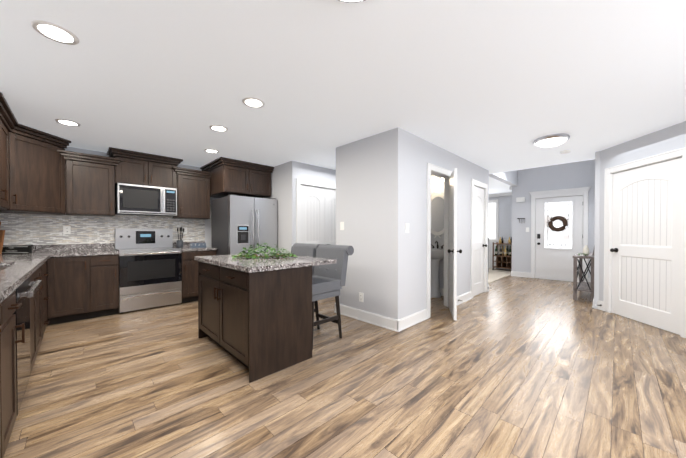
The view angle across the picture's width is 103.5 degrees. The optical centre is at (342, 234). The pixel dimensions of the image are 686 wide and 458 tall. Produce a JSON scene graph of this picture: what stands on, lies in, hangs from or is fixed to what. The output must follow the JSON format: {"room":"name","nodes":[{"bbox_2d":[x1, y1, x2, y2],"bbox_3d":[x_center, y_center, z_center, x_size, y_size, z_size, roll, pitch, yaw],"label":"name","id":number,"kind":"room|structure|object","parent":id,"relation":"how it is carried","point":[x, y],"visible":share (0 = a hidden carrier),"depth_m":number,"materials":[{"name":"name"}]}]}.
{"room":"kitchen","nodes":[
{"label":"kitchen","id":0,"kind":"room"},
{"bbox_2d":[0,0,685,193],"bbox_3d":[1.732,-1.562,4.619,11.000,0.530,7.830,-1,1,-45],"label":"ceiling","id":1,"kind":"structure","parent":0,"point":[495,86],"depth_m":2.16,"materials":[{"name":"white paint"}]},
{"bbox_2d":[31,20,78,44],"bbox_3d":[-1.804,-1.267,1.700,0.210,0.006,0.210,-1,1,-45],"label":"recessed light","id":2,"kind":"object","parent":1,"relation":"in","point":[55,32],"visible":1,"depth_m":1.69,"materials":[{"name":"white glass"}]},
{"bbox_2d":[55,119,80,125],"bbox_3d":[-3.136,-1.280,3.083,0.210,0.006,0.210,-1,1,-45],"label":"recessed light","id":3,"kind":"object","parent":1,"relation":"in","point":[67,122],"visible":0.98,"depth_m":3.07,"materials":[{"name":"white"}]},
{"bbox_2d":[204,149,218,152],"bbox_3d":[-2.016,-1.290,4.155,0.210,0.006,0.210,-1,1,-45],"label":"recessed light","id":4,"kind":"object","parent":1,"relation":"in","point":[211,150],"visible":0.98,"depth_m":4.13,"materials":[{"name":"white glass"}]},
{"bbox_2d":[209,125,227,131],"bbox_3d":[-1.494,-1.282,3.253,0.210,0.006,0.210,-1,1,-45],"label":"recessed light","id":5,"kind":"object","parent":1,"relation":"in","point":[219,128],"visible":1,"depth_m":3.25,"materials":[{"name":"white glass"}]},
{"bbox_2d":[242,97,264,107],"bbox_3d":[-0.863,-1.276,2.611,0.210,0.006,0.210,-1,1,-45],"label":"recessed light","id":6,"kind":"object","parent":1,"relation":"in","point":[252,102],"visible":1,"depth_m":2.60,"materials":[{"name":"white glass"}]},
{"bbox_2d":[338,0,364,2],"bbox_3d":[0.045,-1.216,1.246,0.392,0.100,0.392,-1,1,-45],"label":"recessed light","id":7,"kind":"object","parent":1,"relation":"attached to","point":[351,1],"visible":1,"depth_m":1.40,"materials":[{"name":"white metal"}]},
{"bbox_2d":[533,133,569,147],"bbox_3d":[2.780,-1.238,3.613,0.392,0.100,0.392,-1,1,-45],"label":"dome ceiling light","id":8,"kind":"object","parent":1,"relation":"attached to","point":[552,140],"visible":1,"depth_m":3.51,"materials":[{"name":"white glass"}]},
{"bbox_2d":[560,150,570,153],"bbox_3d":[3.422,-1.276,4.159,0.130,0.035,0.130,-1,1,-45],"label":"smoke detector","id":9,"kind":"object","parent":1,"relation":"attached to","point":[565,151],"visible":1,"depth_m":4.12,"materials":[{"name":"white plastic"}]},
{"bbox_2d":[3,275,685,457],"bbox_3d":[1.732,1.173,4.645,11.000,0.060,7.830,-1,1,-45],"label":"floor","id":10,"kind":"structure","parent":0,"point":[509,366],"depth_m":2.04,"materials":[{"name":"brown wood"}]},
{"bbox_2d":[0,301,11,457],"bbox_3d":[-1.512,0.741,0.727,0.640,0.875,0.976,-1,1,-45],"label":"base cabinet","id":11,"kind":"object","parent":10,"relation":"on","point":[5,377],"depth_m":1.34,"materials":[{"name":"black wood"}]},
{"bbox_2d":[8,289,23,429],"bbox_3d":[-1.941,0.737,1.164,0.640,0.875,0.517,-1,1,-45],"label":"base cabinet","id":12,"kind":"object","parent":10,"relation":"on","point":[14,301],"depth_m":1.52,"materials":[{"name":"black wood"}]},
{"bbox_2d":[20,277,31,394],"bbox_3d":[-2.341,0.733,1.569,0.639,0.875,0.621,-1,1,-45],"label":"dishwasher","id":13,"kind":"object","parent":10,"relation":"on","point":[26,289],"depth_m":1.83,"materials":[{"name":"silver metal"}]},
{"bbox_2d":[32,265,43,368],"bbox_3d":[-2.877,0.728,2.115,0.640,0.875,0.910,-1,1,-45],"label":"base cabinet","id":14,"kind":"object","parent":10,"relation":"on","point":[38,277],"depth_m":2.35,"materials":[{"name":"black wood"}]},
{"bbox_2d":[44,261,47,331],"bbox_3d":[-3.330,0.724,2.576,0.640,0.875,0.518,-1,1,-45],"label":"base cabinet","id":15,"kind":"object","parent":10,"relation":"on","point":[45,262],"depth_m":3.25,"materials":[{"name":"black wood"}]},
{"bbox_2d":[48,257,55,324],"bbox_3d":[-3.921,0.718,3.209,0.684,0.875,1.214,-1,1,-45],"label":"base cabinet","id":16,"kind":"object","parent":10,"relation":"on","point":[51,260],"depth_m":3.42,"materials":[{"name":"black wood"}]},
{"bbox_2d":[56,257,99,323],"bbox_3d":[-3.763,0.713,3.770,0.462,0.875,0.639,-1,1,-45],"label":"base cabinet","id":17,"kind":"object","parent":10,"relation":"on","point":[57,276],"depth_m":3.59,"materials":[{"name":"black wood"}]},
{"bbox_2d":[0,253,51,304],"bbox_3d":[-2.756,0.272,1.996,0.652,0.040,4.576,-1,1,-45],"label":"countertop","id":18,"kind":"structure","parent":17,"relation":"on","point":[21,267],"depth_m":1.99,"materials":[{"name":"grey stone"}]},
{"bbox_2d":[0,221,4,253],"bbox_3d":[-4.353,0.027,3.387,0.220,0.419,0.069,0,1,5],"label":"cutting board","id":19,"kind":"object","parent":18,"relation":"on","point":[2,233],"visible":0.93,"depth_m":3.37,"materials":[{"name":"brown wood"}]},
{"bbox_2d":[0,265,7,268],"bbox_3d":[-2.869,0.382,2.106,0.394,0.207,0.754,-1,1,-45],"label":"sink","id":20,"kind":"object","parent":18,"relation":"in","point":[1,266],"depth_m":2.41,"materials":[{"name":"silver metal"}]},
{"bbox_2d":[2,245,31,253],"bbox_3d":[-4.200,0.185,3.437,0.440,0.105,0.030,0,1,-2],"label":"love sign","id":21,"kind":"object","parent":18,"relation":"on","point":[23,249],"visible":1,"depth_m":3.43,"materials":[{"name":"black"}]},
{"bbox_2d":[52,249,118,256],"bbox_3d":[-3.663,0.255,3.855,0.670,0.040,0.652,-1,1,-45],"label":"countertop","id":22,"kind":"structure","parent":17,"relation":"on","point":[67,252],"depth_m":3.71,"materials":[{"name":"grey stone"}]},
{"bbox_2d":[100,253,118,316],"bbox_3d":[-3.562,0.711,3.968,0.372,0.875,0.639,-1,1,-45],"label":"base cabinet","id":23,"kind":"object","parent":10,"relation":"on","point":[109,266],"depth_m":3.81,"materials":[{"name":"black wood"}]},
{"bbox_2d":[115,228,181,312],"bbox_3d":[-3.124,0.520,4.357,0.788,1.250,0.673,-1,1,-45],"label":"range","id":24,"kind":"object","parent":10,"relation":"on","point":[150,270],"visible":1,"depth_m":4.22,"materials":[{"name":"grey metal"}]},
{"bbox_2d":[181,249,215,303],"bbox_3d":[-2.664,0.703,4.851,0.545,0.875,0.639,-1,1,-45],"label":"base cabinet","id":25,"kind":"object","parent":10,"relation":"on","point":[189,265],"depth_m":4.54,"materials":[{"name":"black wood"}]},
{"bbox_2d":[184,245,211,252],"bbox_3d":[-2.660,0.246,4.842,0.545,0.040,0.652,-1,1,-45],"label":"countertop","id":26,"kind":"structure","parent":25,"relation":"on","point":[187,249],"depth_m":4.58,"materials":[{"name":"grey stone"}]},
{"bbox_2d":[176,227,183,247],"bbox_3d":[-2.892,0.040,4.811,0.123,0.370,0.143,-1,1,-45],"label":"utensil crock","id":27,"kind":"object","parent":26,"relation":"on","point":[179,243],"visible":1,"depth_m":4.78,"materials":[{"name":"grey"}]},
{"bbox_2d":[190,243,206,246],"bbox_3d":[-2.693,0.185,5.034,0.270,0.075,0.040,0,1,-37],"label":"sign","id":28,"kind":"object","parent":26,"relation":"on","point":[197,244],"visible":1,"depth_m":5.02,"materials":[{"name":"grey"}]},
{"bbox_2d":[211,194,276,254],"bbox_3d":[-1.813,0.232,5.011,0.874,1.815,0.944,-1,1,-45],"label":"fridge","id":29,"kind":"object","parent":10,"relation":"on","point":[238,223],"visible":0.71,"depth_m":4.69,"materials":[{"name":"grey metal"}]},
{"bbox_2d":[196,260,311,382],"bbox_3d":[-0.971,0.722,2.783,0.660,0.876,1.270,-1,1,-45],"label":"kitchen island","id":30,"kind":"object","parent":10,"relation":"on","point":[254,316],"depth_m":2.36,"materials":[{"name":"brown wood"}]},
{"bbox_2d":[194,252,336,271],"bbox_3d":[-0.869,0.263,2.885,0.926,0.040,1.360,-1,1,-45],"label":"island countertop","id":31,"kind":"structure","parent":30,"relation":"on","point":[271,264],"depth_m":2.52,"materials":[{"name":"grey stone"}]},
{"bbox_2d":[231,243,296,258],"bbox_3d":[-0.851,0.163,2.913,0.589,0.158,0.540,-1,1,-45],"label":"potted plant","id":32,"kind":"object","parent":31,"relation":"on","point":[271,253],"visible":0.98,"depth_m":2.88,"materials":[{"name":"green plant"}]},
{"bbox_2d":[291,243,319,274],"bbox_3d":[-0.652,0.637,3.464,0.591,1.039,0.524,-1,1,-45],"label":"bar stool","id":33,"kind":"object","parent":10,"relation":"on","point":[303,249],"visible":0.21,"depth_m":3.53,"materials":[{"name":"fabric"}]},
{"bbox_2d":[312,244,353,349],"bbox_3d":[-0.267,0.640,3.072,0.591,1.039,0.524,-1,1,-45],"label":"bar stool","id":34,"kind":"object","parent":10,"relation":"on","point":[328,280],"visible":0.6,"depth_m":3.02,"materials":[{"name":"fabric"}]},
{"bbox_2d":[431,241,443,297],"bbox_3d":[1.672,0.624,4.980,0.400,1.031,0.540,-1,1,-45],"label":"pedestal sink","id":35,"kind":"object","parent":10,"relation":"on","point":[437,254],"visible":0.58,"depth_m":4.92,"materials":[{"name":"white ceramic"}]},
{"bbox_2d":[488,268,510,283],"bbox_3d":[2.796,1.102,8.362,3.770,0.012,3.800,-1,1,-45],"label":"carpet floor","id":36,"kind":"structure","parent":10,"relation":"on","point":[495,275],"depth_m":7.56,"materials":[{"name":"beige"}]},
{"bbox_2d":[488,238,488,271],"bbox_3d":[4.234,0.597,8.324,0.455,1.027,0.569,0,1,26],"label":"dining chair","id":37,"kind":"object","parent":36,"relation":"on","point":[488,254],"visible":0.15,"depth_m":8.07,"materials":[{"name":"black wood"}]},
{"bbox_2d":[492,237,511,270],"bbox_3d":[5.024,0.584,8.430,0.440,1.044,0.540,-1,1,-45],"label":"wine rack","id":38,"kind":"object","parent":36,"relation":"on","point":[505,253],"visible":0.92,"depth_m":8.39,"materials":[{"name":"brown wood"}]},
{"bbox_2d":[573,253,593,302],"bbox_3d":[4.523,0.751,5.032,1.110,0.775,0.285,-1,1,-45],"label":"console table","id":39,"kind":"object","parent":10,"relation":"on","point":[581,285],"visible":0.79,"depth_m":4.73,"materials":[{"name":"grey wood"}]},
{"bbox_2d":[583,245,588,255],"bbox_3d":[4.325,0.275,4.809,0.090,0.180,0.088,-1,1,-45],"label":"vase","id":40,"kind":"object","parent":39,"relation":"on","point":[585,249],"visible":0.75,"depth_m":4.78,"materials":[{"name":"white ceramic"}]},
{"bbox_2d":[13,121,685,319],"bbox_3d":[1.682,-0.342,4.582,10.860,2.970,7.830,-1,1,-45],"label":"wall","id":41,"kind":"structure","parent":0,"point":[379,180],"depth_m":3.76,"materials":[{"name":"grey paint"}]},
{"bbox_2d":[0,104,15,211],"bbox_3d":[-3.603,-0.744,2.662,0.388,0.930,0.968,-1,1,-45],"label":"upper cabinet","id":42,"kind":"object","parent":41,"relation":"attached to","point":[7,129],"depth_m":3.00,"materials":[{"name":"brown wood"}]},
{"bbox_2d":[16,128,75,214],"bbox_3d":[-3.883,-0.751,3.409,0.665,0.930,0.594,-1,1,-45],"label":"upper cabinet","id":43,"kind":"object","parent":41,"relation":"attached to","point":[41,172],"depth_m":3.43,"materials":[{"name":"brown wood"}]},
{"bbox_2d":[63,226,70,233],"bbox_3d":[-4.021,-0.071,3.938,0.075,0.120,0.010,-1,1,-45],"label":"electrical outlet","id":44,"kind":"object","parent":41,"relation":"attached to","point":[66,229],"visible":1,"depth_m":3.94,"materials":[{"name":"white plastic"}]},
{"bbox_2d":[72,156,115,215],"bbox_3d":[-3.727,-0.684,3.998,0.520,0.784,0.347,-1,1,-45],"label":"upper cabinet","id":45,"kind":"object","parent":41,"relation":"attached to","point":[95,179],"depth_m":3.90,"materials":[{"name":"brown wood"}]},
{"bbox_2d":[32,241,203,252],"bbox_3d":[-3.629,0.180,4.332,2.640,0.100,0.019,-1,1,-45],"label":"backsplash","id":46,"kind":"structure","parent":41,"relation":"attached to","point":[35,248],"depth_m":3.94,"materials":[{"name":"grey stone"}]},
{"bbox_2d":[112,152,179,187],"bbox_3d":[-3.250,-1.009,4.464,0.809,0.434,0.347,-1,1,-45],"label":"upper cabinet","id":47,"kind":"object","parent":41,"relation":"attached to","point":[138,170],"depth_m":4.32,"materials":[{"name":"brown wood"}]},
{"bbox_2d":[115,183,176,215],"bbox_3d":[-3.214,-0.558,4.436,0.775,0.455,0.440,-1,1,-45],"label":"microwave","id":48,"kind":"object","parent":47,"relation":"attached to","point":[134,199],"visible":1,"depth_m":4.28,"materials":[{"name":"grey metal"}]},
{"bbox_2d":[173,172,211,218],"bbox_3d":[-2.767,-0.692,4.942,0.534,0.784,0.347,-1,1,-45],"label":"upper cabinet","id":49,"kind":"object","parent":41,"relation":"attached to","point":[194,193],"depth_m":4.82,"materials":[{"name":"brown wood"}]},
{"bbox_2d":[204,160,271,197],"bbox_3d":[-2.034,-0.988,5.225,0.899,0.490,0.967,-1,1,-45],"label":"upper cabinet","id":50,"kind":"object","parent":41,"relation":"attached to","point":[227,179],"depth_m":4.84,"materials":[{"name":"brown wood"}]},
{"bbox_2d":[301,185,324,243],"bbox_3d":[-0.583,0.114,5.072,0.602,2.034,0.187,-1,1,-45],"label":"pantry door","id":51,"kind":"structure","parent":41,"relation":"in","point":[312,215],"depth_m":5.07,"materials":[{"name":"white wood"}]},
{"bbox_2d":[325,189,335,244],"bbox_3d":[-0.149,0.110,5.498,0.602,2.034,0.187,-1,1,-45],"label":"pantry door","id":52,"kind":"structure","parent":41,"relation":"in","point":[330,216],"depth_m":5.38,"materials":[{"name":"white wood"}]},
{"bbox_2d":[340,222,343,229],"bbox_3d":[-0.016,-0.131,3.903,0.014,0.120,0.075,-1,1,-45],"label":"light switch","id":53,"kind":"object","parent":41,"relation":"attached to","point":[341,225],"visible":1,"depth_m":3.90,"materials":[{"name":"white plastic"}]},
{"bbox_2d":[359,292,362,301],"bbox_3d":[0.245,0.842,3.650,0.010,0.120,0.075,-1,1,-45],"label":"outlet","id":54,"kind":"object","parent":41,"relation":"attached to","point":[360,297],"visible":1,"depth_m":3.65,"materials":[{"name":"white plastic"}]},
{"bbox_2d":[405,223,408,232],"bbox_3d":[0.804,-0.086,3.366,0.075,0.120,0.014,-1,1,-45],"label":"light switch","id":55,"kind":"object","parent":41,"relation":"attached to","point":[406,227],"visible":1,"depth_m":3.35,"materials":[{"name":"white plastic"}]},
{"bbox_2d":[431,190,443,237],"bbox_3d":[1.789,-0.392,5.114,0.032,0.904,0.530,-1,1,-45],"label":"mirror","id":56,"kind":"object","parent":41,"relation":"attached to","point":[437,213],"visible":0.65,"depth_m":5.12,"materials":[{"name":"white mirror"}]},
{"bbox_2d":[431,178,443,183],"bbox_3d":[1.753,-1.026,5.073,0.133,0.080,0.440,-1,1,-45],"label":"sconce","id":57,"kind":"object","parent":41,"relation":"attached to","point":[435,180],"visible":0.5,"depth_m":5.06,"materials":[{"name":"white glass"}]},
{"bbox_2d":[448,168,461,320],"bbox_3d":[1.599,0.124,3.958,0.187,2.034,0.722,0,1,15],"label":"room door","id":58,"kind":"structure","parent":41,"relation":"in","point":[452,259],"depth_m":3.76,"materials":[{"name":"white wood"}]},
{"bbox_2d":[473,186,486,295],"bbox_3d":[2.554,0.113,5.141,0.652,2.034,0.187,-1,1,-45],"label":"closet door","id":59,"kind":"structure","parent":41,"relation":"in","point":[479,245],"depth_m":5.17,"materials":[{"name":"white wood"}]},
{"bbox_2d":[296,147,685,337],"bbox_3d":[2.791,-0.090,5.999,7.074,2.440,7.146,-1,1,-45],"label":"trim","id":60,"kind":"structure","parent":41,"relation":"attached to","point":[396,325],"depth_m":4.05,"materials":[{"name":"white wood"}]},
{"bbox_2d":[488,203,495,238],"bbox_3d":[4.697,-0.379,9.095,0.009,1.360,0.800,-1,1,-45],"label":"dining room window","id":61,"kind":"structure","parent":41,"relation":"in","point":[491,220],"depth_m":8.88,"materials":[{"name":"white"}]},
{"bbox_2d":[516,197,524,201],"bbox_3d":[4.722,-0.941,7.186,0.044,0.120,0.190,-1,1,-45],"label":"door chime","id":62,"kind":"object","parent":41,"relation":"attached to","point":[520,199],"visible":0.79,"depth_m":7.17,"materials":[{"name":"white plastic"}]},
{"bbox_2d":[535,196,582,281],"bbox_3d":[5.292,0.095,6.647,0.196,2.042,0.933,0,1,-39],"label":"front door","id":63,"kind":"structure","parent":41,"relation":"in","point":[559,232],"depth_m":6.65,"materials":[{"name":"white wood"}]},
{"bbox_2d":[610,158,681,334],"bbox_3d":[3.929,0.128,3.513,0.187,2.034,0.922,0,1,5],"label":"door","id":64,"kind":"structure","parent":41,"relation":"in","point":[645,249],"depth_m":3.46,"materials":[{"name":"white wood"}]}
]}

